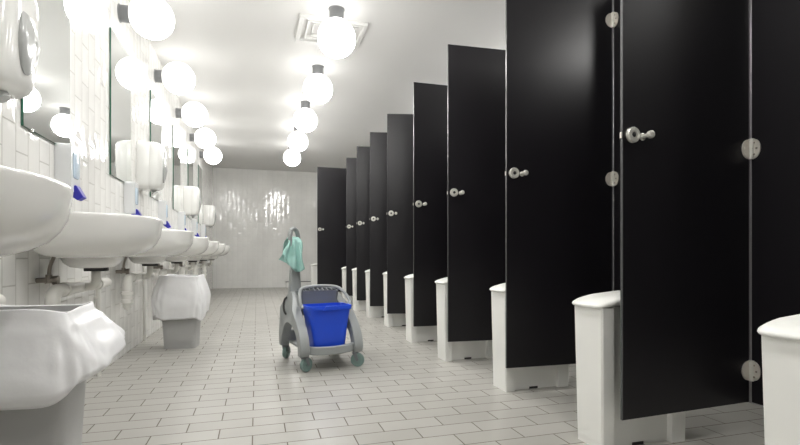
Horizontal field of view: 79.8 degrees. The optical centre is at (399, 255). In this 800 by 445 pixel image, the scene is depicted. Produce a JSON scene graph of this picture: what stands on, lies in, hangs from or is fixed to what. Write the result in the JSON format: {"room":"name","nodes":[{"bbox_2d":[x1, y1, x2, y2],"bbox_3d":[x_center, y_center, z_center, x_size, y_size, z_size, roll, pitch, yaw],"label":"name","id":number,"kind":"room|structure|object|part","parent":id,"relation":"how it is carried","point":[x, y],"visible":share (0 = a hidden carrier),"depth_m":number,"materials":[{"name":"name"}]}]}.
{"room":"public restroom","nodes":[
{"label":"public restroom","id":0,"kind":"room"},
{"bbox_2d":[0,0,212,381],"bbox_3d":[-1.921,-0.602,3.073,0.100,2.604,15.190,0,0,-17],"label":"wall","id":1,"kind":"structure","parent":0,"point":[21,148],"depth_m":2.94,"materials":[{"name":"tile"}]},
{"bbox_2d":[0,0,39,102],"bbox_3d":[-1.315,-0.711,1.564,0.195,0.419,0.247,0,0,-17],"label":"dryer","id":2,"kind":"object","parent":1,"relation":"attached to","point":[19,19],"visible":1,"depth_m":1.54,"materials":[{"name":"white plastic"}]},
{"bbox_2d":[21,0,69,143],"bbox_3d":[-1.588,-0.996,2.159,0.014,0.949,0.497,0,0,-17],"label":"wall mirror","id":3,"kind":"object","parent":1,"relation":"attached to","point":[45,112],"visible":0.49,"depth_m":2.18,"materials":[{"name":"silver glass"}]},
{"bbox_2d":[54,143,86,200],"bbox_3d":[-1.585,-0.402,2.312,0.106,0.266,0.124,0,0,-17],"label":"soap dispenser","id":4,"kind":"object","parent":1,"relation":"attached to","point":[66,155],"visible":0.81,"depth_m":2.25,"materials":[{"name":"white plastic"}]},
{"bbox_2d":[109,27,130,181],"bbox_3d":[-1.933,-0.996,3.312,0.014,0.949,0.497,0,0,-17],"label":"wall mirror","id":5,"kind":"object","parent":1,"relation":"attached to","point":[119,59],"visible":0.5,"depth_m":3.26,"materials":[{"name":"silver glass"}]},
{"bbox_2d":[124,181,141,215],"bbox_3d":[-1.934,-0.402,3.479,0.106,0.266,0.124,0,0,-17],"label":"soap dispenser","id":6,"kind":"object","parent":1,"relation":"attached to","point":[131,189],"visible":0.84,"depth_m":3.42,"materials":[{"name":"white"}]},
{"bbox_2d":[117,0,174,39],"bbox_3d":[-1.773,-1.680,3.357,0.346,0.292,0.292,0,0,-17],"label":"wall lamp","id":7,"kind":"object","parent":1,"relation":"attached to","point":[152,19],"visible":1,"depth_m":3.27,"materials":[{"name":"grey glass"}]},
{"bbox_2d":[136,141,167,194],"bbox_3d":[-2.015,-0.711,3.904,0.195,0.419,0.247,0,0,-17],"label":"dryer","id":8,"kind":"object","parent":1,"relation":"attached to","point":[151,166],"visible":1,"depth_m":3.79,"materials":[{"name":"grey plastic"}]},
{"bbox_2d":[150,90,161,200],"bbox_3d":[-2.278,-0.996,4.466,0.014,0.949,0.497,0,0,-17],"label":"wall mirror","id":9,"kind":"object","parent":1,"relation":"attached to","point":[155,107],"visible":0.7,"depth_m":4.42,"materials":[{"name":"silver glass"}]},
{"bbox_2d":[158,200,170,227],"bbox_3d":[-2.283,-0.402,4.646,0.106,0.266,0.124,0,0,-17],"label":"soap dispenser","id":10,"kind":"object","parent":1,"relation":"attached to","point":[162,204],"visible":0.94,"depth_m":4.59,"materials":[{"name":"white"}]},
{"bbox_2d":[154,62,194,94],"bbox_3d":[-2.118,-1.680,4.510,0.346,0.292,0.292,0,0,-17],"label":"wall lamp","id":11,"kind":"object","parent":1,"relation":"attached to","point":[177,77],"visible":1,"depth_m":4.42,"materials":[{"name":"grey glass"}]},
{"bbox_2d":[173,125,179,211],"bbox_3d":[-2.623,-0.996,5.620,0.014,0.949,0.497,0,0,-17],"label":"wall mirror","id":12,"kind":"object","parent":1,"relation":"attached to","point":[176,137],"visible":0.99,"depth_m":5.57,"materials":[{"name":"silver glass"}]},
{"bbox_2d":[178,212,186,230],"bbox_3d":[-2.632,-0.402,5.813,0.106,0.266,0.124,0,0,-17],"label":"soap dispenser","id":13,"kind":"object","parent":1,"relation":"attached to","point":[181,215],"visible":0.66,"depth_m":5.75,"materials":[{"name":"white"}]},
{"bbox_2d":[188,149,192,219],"bbox_3d":[-2.968,-0.996,6.773,0.014,0.949,0.497,0,0,-17],"label":"wall mirror","id":14,"kind":"object","parent":1,"relation":"attached to","point":[190,156],"visible":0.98,"depth_m":6.74,"materials":[{"name":"silver glass"}]},
{"bbox_2d":[175,101,207,126],"bbox_3d":[-2.463,-1.680,5.664,0.346,0.292,0.292,0,0,-17],"label":"wall lamp","id":15,"kind":"object","parent":1,"relation":"attached to","point":[194,114],"visible":1,"depth_m":5.58,"materials":[{"name":"grey glass"}]},
{"bbox_2d":[184,186,200,217],"bbox_3d":[-2.743,-0.711,6.339,0.195,0.419,0.247,0,0,-17],"label":"dryer","id":16,"kind":"object","parent":1,"relation":"attached to","point":[192,194],"visible":0.99,"depth_m":6.23,"materials":[{"name":"grey plastic"}]},
{"bbox_2d":[191,219,199,236],"bbox_3d":[-2.981,-0.402,6.979,0.106,0.266,0.124,0,0,-17],"label":"soap dispenser","id":17,"kind":"object","parent":1,"relation":"attached to","point":[194,224],"visible":0.88,"depth_m":6.92,"materials":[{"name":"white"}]},
{"bbox_2d":[198,165,201,224],"bbox_3d":[-3.313,-0.996,7.927,0.014,0.949,0.497,0,0,-17],"label":"wall mirror","id":18,"kind":"object","parent":1,"relation":"attached to","point":[199,167],"visible":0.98,"depth_m":7.93,"materials":[{"name":"silver glass"}]},
{"bbox_2d":[189,128,215,148],"bbox_3d":[-2.808,-1.680,6.817,0.346,0.292,0.292,0,0,-17],"label":"wall lamp","id":19,"kind":"object","parent":1,"relation":"attached to","point":[205,138],"visible":1,"depth_m":6.73,"materials":[{"name":"grey glass"}]},
{"bbox_2d":[201,224,206,236],"bbox_3d":[-3.330,-0.402,8.146,0.106,0.266,0.124,0,0,-17],"label":"soap dispenser","id":20,"kind":"object","parent":1,"relation":"attached to","point":[203,226],"visible":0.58,"depth_m":8.08,"materials":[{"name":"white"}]},
{"bbox_2d":[204,205,215,227],"bbox_3d":[-3.441,-0.711,8.673,0.195,0.419,0.247,0,0,-17],"label":"dryer","id":21,"kind":"object","parent":1,"relation":"attached to","point":[209,210],"visible":0.98,"depth_m":8.56,"materials":[{"name":"grey plastic"}]},
{"bbox_2d":[199,147,221,163],"bbox_3d":[-3.153,-1.680,7.971,0.346,0.292,0.292,0,0,-17],"label":"wall lamp","id":22,"kind":"object","parent":1,"relation":"attached to","point":[213,155],"visible":0.94,"depth_m":7.88,"materials":[{"name":"grey glass"}]},
{"bbox_2d":[213,167,316,288],"bbox_3d":[-2.105,-0.602,10.894,4.030,2.604,0.100,0,0,-17],"label":"wall","id":23,"kind":"structure","parent":0,"point":[256,210],"depth_m":10.54,"materials":[{"name":"tile"}]},
{"bbox_2d":[285,281,310,287],"bbox_3d":[-2.022,0.634,10.811,1.100,0.132,0.105,0,0,-17],"label":"trim","id":24,"kind":"structure","parent":23,"relation":"attached to","point":[303,283],"depth_m":10.72,"materials":[{"name":"tile"}]},
{"bbox_2d":[130,0,505,172],"bbox_3d":[0.057,-1.954,3.665,4.230,0.100,15.190,0,0,-17],"label":"ceiling","id":25,"kind":"structure","parent":0,"point":[246,61],"depth_m":4.66,"materials":[{"name":"white paint"}]},
{"bbox_2d":[283,147,300,165],"bbox_3d":[-1.843,-1.720,8.165,0.292,0.368,0.292,0,0,-17],"label":"ceiling lamp","id":26,"kind":"object","parent":25,"relation":"attached to","point":[291,157],"visible":0.81,"depth_m":8.06,"materials":[{"name":"grey glass"}]},
{"bbox_2d":[288,125,307,150],"bbox_3d":[-1.496,-1.720,7.005,0.292,0.368,0.292,0,0,-17],"label":"ceiling lamp","id":27,"kind":"object","parent":25,"relation":"attached to","point":[297,140],"visible":0.96,"depth_m":6.91,"materials":[{"name":"grey glass"}]},
{"bbox_2d":[293,101,316,131],"bbox_3d":[-1.171,-1.720,5.919,0.292,0.368,0.292,0,0,-17],"label":"ceiling lamp","id":28,"kind":"object","parent":25,"relation":"attached to","point":[305,119],"visible":1,"depth_m":5.83,"materials":[{"name":"grey glass"}]},
{"bbox_2d":[303,64,332,103],"bbox_3d":[-0.825,-1.720,4.809,0.292,0.368,0.292,0,0,-17],"label":"ceiling lamp","id":29,"kind":"object","parent":25,"relation":"attached to","point":[317,88],"visible":1,"depth_m":4.72,"materials":[{"name":"grey glass"}]},
{"bbox_2d":[295,13,367,48],"bbox_3d":[-0.588,-1.890,4.041,0.550,0.028,0.460,0,0,-17],"label":"ceiling vent","id":30,"kind":"object","parent":25,"relation":"in","point":[317,20],"visible":0.48,"depth_m":3.94,"materials":[{"name":"white paint"}]},
{"bbox_2d":[317,5,355,58],"bbox_3d":[-0.490,-1.720,3.689,0.292,0.368,0.292,0,0,-17],"label":"ceiling lamp","id":31,"kind":"object","parent":25,"relation":"attached to","point":[336,36],"visible":1,"depth_m":3.60,"materials":[{"name":"grey glass"}]},
{"bbox_2d":[81,287,764,444],"bbox_3d":[0.057,0.750,3.665,4.230,0.100,15.190,0,0,-17],"label":"floor","id":32,"kind":"structure","parent":0,"point":[237,386],"depth_m":2.33,"materials":[{"name":"tile"}]},
{"bbox_2d":[0,166,72,304],"bbox_3d":[-1.064,0.241,1.219,0.472,0.918,1.036,0,0,-17],"label":"washbasin","id":33,"kind":"object","parent":32,"relation":"on","point":[35,208],"visible":1,"depth_m":1.02,"materials":[{"name":"white ceramic"}]},
{"bbox_3d":[-1.008,-0.082,1.036,0.470,0.184,0.652,0,0,-17],"label":"basin bowl","id":34,"kind":"part","parent":33,"relation":"part of","materials":[{"name":"white ceramic"}]},
{"bbox_2d":[0,301,125,444],"bbox_3d":[-1.062,0.419,1.351,0.477,0.561,0.382,0,0,-17],"label":"waste bin","id":35,"kind":"object","parent":32,"relation":"on","point":[48,353],"visible":1,"depth_m":1.26,"materials":[{"name":"grey plastic"}]},
{"bbox_2d":[32,211,162,375],"bbox_3d":[-1.409,0.241,2.373,0.472,0.918,1.036,0,0,-17],"label":"washbasin","id":36,"kind":"object","parent":32,"relation":"on","point":[95,242],"visible":0.73,"depth_m":2.01,"materials":[{"name":"white ceramic"}]},
{"bbox_3d":[-1.353,-0.082,2.189,0.470,0.184,0.652,0,0,-17],"label":"basin bowl","id":37,"kind":"part","parent":36,"relation":"part of","materials":[{"name":"white ceramic"}]},
{"bbox_2d":[115,229,193,340],"bbox_3d":[-1.754,0.241,3.526,0.472,0.918,1.036,0,0,-17],"label":"washbasin","id":38,"kind":"object","parent":32,"relation":"on","point":[172,242],"visible":0.7,"depth_m":3.21,"materials":[{"name":"white ceramic"}]},
{"bbox_3d":[-1.698,-0.082,3.342,0.470,0.184,0.652,0,0,-17],"label":"basin bowl","id":39,"kind":"part","parent":38,"relation":"part of","materials":[{"name":"white ceramic"}]},
{"bbox_2d":[151,274,210,348],"bbox_3d":[-1.682,0.421,3.691,0.399,0.558,0.316,0,0,-11],"label":"waste bin","id":40,"kind":"object","parent":32,"relation":"on","point":[181,302],"visible":1,"depth_m":3.58,"materials":[{"name":"grey plastic"}]},
{"bbox_2d":[153,237,209,275],"bbox_3d":[-2.099,0.241,4.680,0.472,0.918,1.036,0,0,-17],"label":"washbasin","id":41,"kind":"object","parent":32,"relation":"on","point":[200,245],"visible":0.51,"depth_m":4.40,"materials":[{"name":"white ceramic"}]},
{"bbox_3d":[-2.043,-0.082,4.496,0.470,0.184,0.652,0,0,-17],"label":"basin bowl","id":42,"kind":"part","parent":41,"relation":"part of","materials":[{"name":"white ceramic"}]},
{"bbox_2d":[179,241,218,274],"bbox_3d":[-2.444,0.241,5.833,0.472,0.918,1.036,0,0,-17],"label":"washbasin","id":43,"kind":"object","parent":32,"relation":"on","point":[213,247],"visible":0.45,"depth_m":5.57,"materials":[{"name":"white ceramic"}]},
{"bbox_3d":[-2.388,-0.082,5.650,0.470,0.184,0.652,0,0,-17],"label":"basin bowl","id":44,"kind":"part","parent":43,"relation":"part of","materials":[{"name":"white ceramic"}]},
{"bbox_2d":[189,243,225,274],"bbox_3d":[-2.789,0.241,6.987,0.472,0.918,1.036,0,0,-17],"label":"washbasin","id":45,"kind":"object","parent":32,"relation":"on","point":[221,248],"visible":0.38,"depth_m":6.72,"materials":[{"name":"white ceramic"}]},
{"bbox_3d":[-2.733,-0.082,6.803,0.470,0.184,0.652,0,0,-17],"label":"basin bowl","id":46,"kind":"part","parent":45,"relation":"part of","materials":[{"name":"white ceramic"}]},
{"bbox_2d":[199,245,229,278],"bbox_3d":[-3.134,0.241,8.140,0.472,0.918,1.036,0,0,-17],"label":"washbasin","id":47,"kind":"object","parent":32,"relation":"on","point":[227,247],"visible":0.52,"depth_m":7.86,"materials":[{"name":"white ceramic"}]},
{"bbox_3d":[-3.078,-0.082,7.957,0.470,0.184,0.652,0,0,-17],"label":"basin bowl","id":48,"kind":"part","parent":47,"relation":"part of","materials":[{"name":"white ceramic"}]},
{"bbox_2d":[310,263,316,284],"bbox_3d":[-1.502,0.416,9.122,0.425,0.567,0.185,0,0,-17],"label":"bin","id":49,"kind":"object","parent":32,"relation":"on","point":[313,267],"visible":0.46,"depth_m":9.02,"materials":[{"name":"white plastic"}]},
{"bbox_2d":[279,227,363,371],"bbox_3d":[-0.529,0.250,3.152,0.438,0.900,0.542,0,0,-28],"label":"trolley","id":50,"kind":"object","parent":32,"relation":"on","point":[291,308],"visible":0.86,"depth_m":3.09,"materials":[{"name":"grey plastic"}]},
{"bbox_3d":[-0.762,0.335,3.196,0.045,0.133,0.090,0,0,-15],"label":"release lever","id":51,"kind":"part","parent":50,"relation":"part of","materials":[{"name":"black plastic"}]},
{"bbox_2d":[279,237,304,271],"bbox_3d":[-0.735,-0.013,3.248,0.159,0.239,0.164,0,0,-28],"label":"cleaning cloth","id":52,"kind":"object","parent":50,"relation":"on","point":[292,255],"visible":0.97,"depth_m":3.21,"materials":[{"name":"teal fabric"}]},
{"bbox_3d":[-0.664,0.421,3.076,0.103,0.367,0.520,0,0,-28],"label":"frame","id":53,"kind":"part","parent":50,"relation":"part of","materials":[{"name":"grey plastic"}]},
{"bbox_3d":[-0.721,-0.091,3.262,0.038,0.216,0.139,0,0,21],"label":"loop handle","id":54,"kind":"part","parent":50,"relation":"part of","materials":[{"name":"grey plastic"}]},
{"bbox_2d":[297,287,335,290],"bbox_3d":[-0.555,0.219,3.191,0.252,0.037,0.118,0,0,-28],"label":"grille","id":55,"kind":"object","parent":50,"relation":"attached to","point":[304,288],"depth_m":3.17,"materials":[{"name":"grey plastic"}]},
{"bbox_2d":[289,340,345,346],"bbox_3d":[-0.523,0.580,3.132,0.300,0.016,0.430,0,0,-28],"label":"tray","id":56,"kind":"object","parent":50,"relation":"on","point":[294,342],"depth_m":3.12,"materials":[{"name":"grey plastic"}]},
{"bbox_3d":[-0.496,0.258,3.084,0.350,0.144,0.165,0,0,-28],"label":"bow handle","id":57,"kind":"part","parent":50,"relation":"part of","materials":[{"name":"grey plastic"}]},
{"bbox_2d":[303,302,350,346],"bbox_3d":[-0.465,0.439,3.032,0.290,0.262,0.205,0,0,-28],"label":"bucket","id":58,"kind":"object","parent":50,"relation":"on","point":[326,323],"visible":0.92,"depth_m":2.96,"materials":[{"name":"blue plastic"}]},
{"bbox_3d":[-0.399,0.421,3.218,0.103,0.367,0.520,0,0,-28],"label":"frame","id":59,"kind":"part","parent":50,"relation":"part of","materials":[{"name":"grey plastic"}]},
{"bbox_2d":[341,267,352,304],"bbox_3d":[-0.628,0.416,6.889,0.425,0.567,0.185,0,0,-17],"label":"bin","id":60,"kind":"object","parent":32,"relation":"on","point":[342,268],"visible":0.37,"depth_m":6.78,"materials":[{"name":"white plastic"}]},
{"bbox_2d":[352,268,365,310],"bbox_3d":[-0.409,0.416,6.198,0.425,0.567,0.185,0,0,-17],"label":"bin","id":61,"kind":"object","parent":32,"relation":"on","point":[358,305],"visible":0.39,"depth_m":6.10,"materials":[{"name":"white plastic"}]},
{"bbox_2d":[365,269,383,317],"bbox_3d":[-0.187,0.416,5.513,0.425,0.567,0.185,0,0,-17],"label":"bin","id":62,"kind":"object","parent":32,"relation":"on","point":[371,311],"visible":0.31,"depth_m":5.43,"materials":[{"name":"white plastic"}]},
{"bbox_2d":[382,272,405,326],"bbox_3d":[0.043,0.416,4.835,0.425,0.567,0.185,0,0,-17],"label":"bin","id":63,"kind":"object","parent":32,"relation":"on","point":[390,320],"visible":0.22,"depth_m":4.77,"materials":[{"name":"white plastic"}]},
{"bbox_2d":[404,274,436,342],"bbox_3d":[0.253,0.416,3.979,0.425,0.567,0.185,0,0,-17],"label":"bin","id":64,"kind":"object","parent":32,"relation":"on","point":[418,333],"visible":0.34,"depth_m":3.91,"materials":[{"name":"white plastic"}]},
{"bbox_3d":[0.253,0.161,3.979,0.425,0.057,0.185,0,0,-17],"label":"bin lid","id":65,"kind":"part","parent":64,"relation":"part of","materials":[{"name":"white plastic"}]},
{"bbox_2d":[435,277,492,360],"bbox_3d":[0.462,0.416,3.301,0.425,0.567,0.185,0,0,-17],"label":"bin","id":66,"kind":"object","parent":32,"relation":"on","point":[447,351],"visible":0.41,"depth_m":3.24,"materials":[{"name":"white plastic"}]},
{"bbox_3d":[0.462,0.161,3.301,0.425,0.057,0.185,0,0,-17],"label":"bin lid","id":67,"kind":"part","parent":66,"relation":"part of","materials":[{"name":"white plastic"}]},
{"bbox_2d":[489,283,568,391],"bbox_3d":[0.706,0.416,2.580,0.425,0.567,0.185,0,0,-17],"label":"bin","id":68,"kind":"object","parent":32,"relation":"on","point":[505,379],"visible":0.27,"depth_m":2.53,"materials":[{"name":"white plastic"}]},
{"bbox_3d":[0.706,0.161,2.580,0.425,0.057,0.185,0,0,-17],"label":"bin lid","id":69,"kind":"part","parent":68,"relation":"part of","materials":[{"name":"white plastic"}]},
{"bbox_2d":[612,0,619,290],"bbox_3d":[1.781,-0.340,2.643,1.314,2.080,0.193,0,0,-17],"label":"wall","id":70,"kind":"structure","parent":32,"relation":"on","point":[615,3],"depth_m":2.52,"materials":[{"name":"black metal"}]},
{"bbox_2d":[505,0,614,367],"bbox_3d":[0.834,-0.410,2.454,0.632,1.940,0.076,0,0,-15],"label":"door","id":71,"kind":"structure","parent":70,"relation":"in","point":[560,180],"depth_m":2.46,"materials":[{"name":"black laminate"}]},
{"bbox_3d":[0.570,-0.414,2.384,0.054,0.054,0.013,0,0,-15],"label":"lock plate","id":72,"kind":"part","parent":71,"relation":"part of","materials":[{"name":"silver metal"}]},
{"bbox_3d":[0.619,-0.412,2.380,0.027,0.027,0.045,0,0,-15],"label":"door knob","id":73,"kind":"part","parent":71,"relation":"part of","materials":[{"name":"silver metal"}]},
{"bbox_2d":[572,290,685,444],"bbox_3d":[0.882,0.416,1.824,0.425,0.567,0.185,0,0,-17],"label":"bin","id":74,"kind":"object","parent":32,"relation":"on","point":[597,315],"visible":0.49,"depth_m":1.75,"materials":[{"name":"white plastic"}]},
{"bbox_3d":[0.882,0.161,1.824,0.425,0.057,0.185,0,0,-17],"label":"bin lid","id":75,"kind":"part","parent":74,"relation":"part of","materials":[{"name":"white plastic"}]},
{"bbox_2d":[748,0,799,407],"bbox_3d":[1.992,-0.340,1.936,1.314,2.080,0.193,0,0,-17],"label":"wall","id":76,"kind":"structure","parent":32,"relation":"on","point":[774,25],"depth_m":1.75,"materials":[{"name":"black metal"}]},
{"bbox_2d":[620,0,754,420],"bbox_3d":[1.054,-0.410,1.723,0.632,1.940,0.076,0,0,-20],"label":"door","id":77,"kind":"structure","parent":76,"relation":"in","point":[686,148],"depth_m":1.72,"materials":[{"name":"black laminate"}]},
{"bbox_3d":[0.797,-0.414,1.632,0.054,0.054,0.013,0,0,-20],"label":"lock plate","id":78,"kind":"part","parent":77,"relation":"part of","materials":[{"name":"silver metal"}]},
{"bbox_3d":[0.846,-0.412,1.632,0.027,0.027,0.045,0,0,-20],"label":"door knob","id":79,"kind":"part","parent":77,"relation":"part of","materials":[{"name":"silver metal"}]},
{"bbox_2d":[757,314,799,444],"bbox_3d":[1.073,0.416,1.125,0.425,0.567,0.185,0,0,-17],"label":"bin","id":80,"kind":"object","parent":32,"relation":"on","point":[780,337],"visible":1,"depth_m":1.10,"materials":[{"name":"white plastic"}]},
{"bbox_3d":[1.073,0.161,1.125,0.425,0.057,0.185,0,0,-17],"label":"bin lid","id":81,"kind":"part","parent":80,"relation":"part of","materials":[{"name":"white plastic"}]},
{"bbox_3d":[1.570,-0.340,3.349,1.314,2.080,0.193,0,0,-17],"label":"wall","id":82,"kind":"structure","parent":32,"relation":"on","visible":0},
{"bbox_2d":[447,44,505,341],"bbox_3d":[0.619,-0.410,3.172,0.632,1.940,0.076,0,0,-13],"label":"door","id":83,"kind":"structure","parent":82,"relation":"in","point":[476,192],"depth_m":3.15,"materials":[{"name":"black laminate"}]},
{"bbox_3d":[0.353,-0.414,3.114,0.054,0.054,0.013,0,0,-13],"label":"lock plate","id":84,"kind":"part","parent":83,"relation":"part of","materials":[{"name":"silver metal"}]},
{"bbox_3d":[1.358,-0.340,4.055,1.314,2.080,0.193,0,0,-17],"label":"wall","id":85,"kind":"structure","parent":32,"relation":"on","visible":0},
{"bbox_2d":[413,82,447,326],"bbox_3d":[0.412,-0.410,3.864,0.632,1.940,0.076,0,0,-15],"label":"door","id":86,"kind":"structure","parent":85,"relation":"in","point":[430,101],"depth_m":3.83,"materials":[{"name":"black laminate"}]},
{"bbox_3d":[0.149,-0.414,3.793,0.054,0.054,0.013,0,0,-15],"label":"lock plate","id":87,"kind":"part","parent":86,"relation":"part of","materials":[{"name":"silver metal"}]},
{"bbox_3d":[1.147,-0.340,4.761,1.314,2.080,0.193,0,0,-17],"label":"wall","id":88,"kind":"structure","parent":32,"relation":"on","visible":0},
{"bbox_2d":[387,114,412,313],"bbox_3d":[0.187,-0.410,4.634,0.632,1.940,0.075,0,0,0],"label":"door","id":89,"kind":"structure","parent":88,"relation":"in","point":[399,126],"depth_m":4.64,"materials":[{"name":"black laminate"}]},
{"bbox_3d":[0.936,-0.340,5.467,1.314,2.080,0.193,0,0,-17],"label":"wall","id":90,"kind":"structure","parent":32,"relation":"on","visible":0},
{"bbox_2d":[370,132,386,305],"bbox_3d":[-0.023,-0.410,5.329,0.632,1.940,0.075,0,0,-2],"label":"door","id":91,"kind":"structure","parent":90,"relation":"in","point":[378,140],"depth_m":5.33,"materials":[{"name":"black laminate"}]},
{"bbox_3d":[0.725,-0.340,6.173,1.314,2.080,0.193,0,0,-17],"label":"wall","id":92,"kind":"structure","parent":32,"relation":"on","visible":0},
{"bbox_2d":[356,146,369,299],"bbox_3d":[-0.234,-0.410,6.037,0.632,1.940,0.076,0,0,-5],"label":"door","id":93,"kind":"structure","parent":92,"relation":"in","point":[363,153],"depth_m":6.03,"materials":[{"name":"black laminate"}]},
{"bbox_3d":[0.514,-0.340,6.879,1.314,2.080,0.193,0,0,-17],"label":"wall","id":94,"kind":"structure","parent":32,"relation":"on","visible":0},
{"bbox_2d":[346,158,356,295],"bbox_3d":[-0.444,-0.410,6.736,0.632,1.940,0.076,0,0,-6],"label":"door","id":95,"kind":"structure","parent":94,"relation":"in","point":[351,163],"depth_m":6.72,"materials":[{"name":"black laminate"}]},
{"bbox_3d":[0.250,-0.340,7.762,1.314,2.080,0.193,0,0,-17],"label":"wall","id":96,"kind":"structure","parent":32,"relation":"on","visible":0},
{"bbox_2d":[317,167,345,291],"bbox_3d":[-0.837,-0.410,7.522,0.929,1.940,0.076,0,0,-17],"label":"door","id":97,"kind":"structure","parent":96,"relation":"in","point":[331,182],"depth_m":7.46,"materials":[{"name":"black laminate"}]}
]}

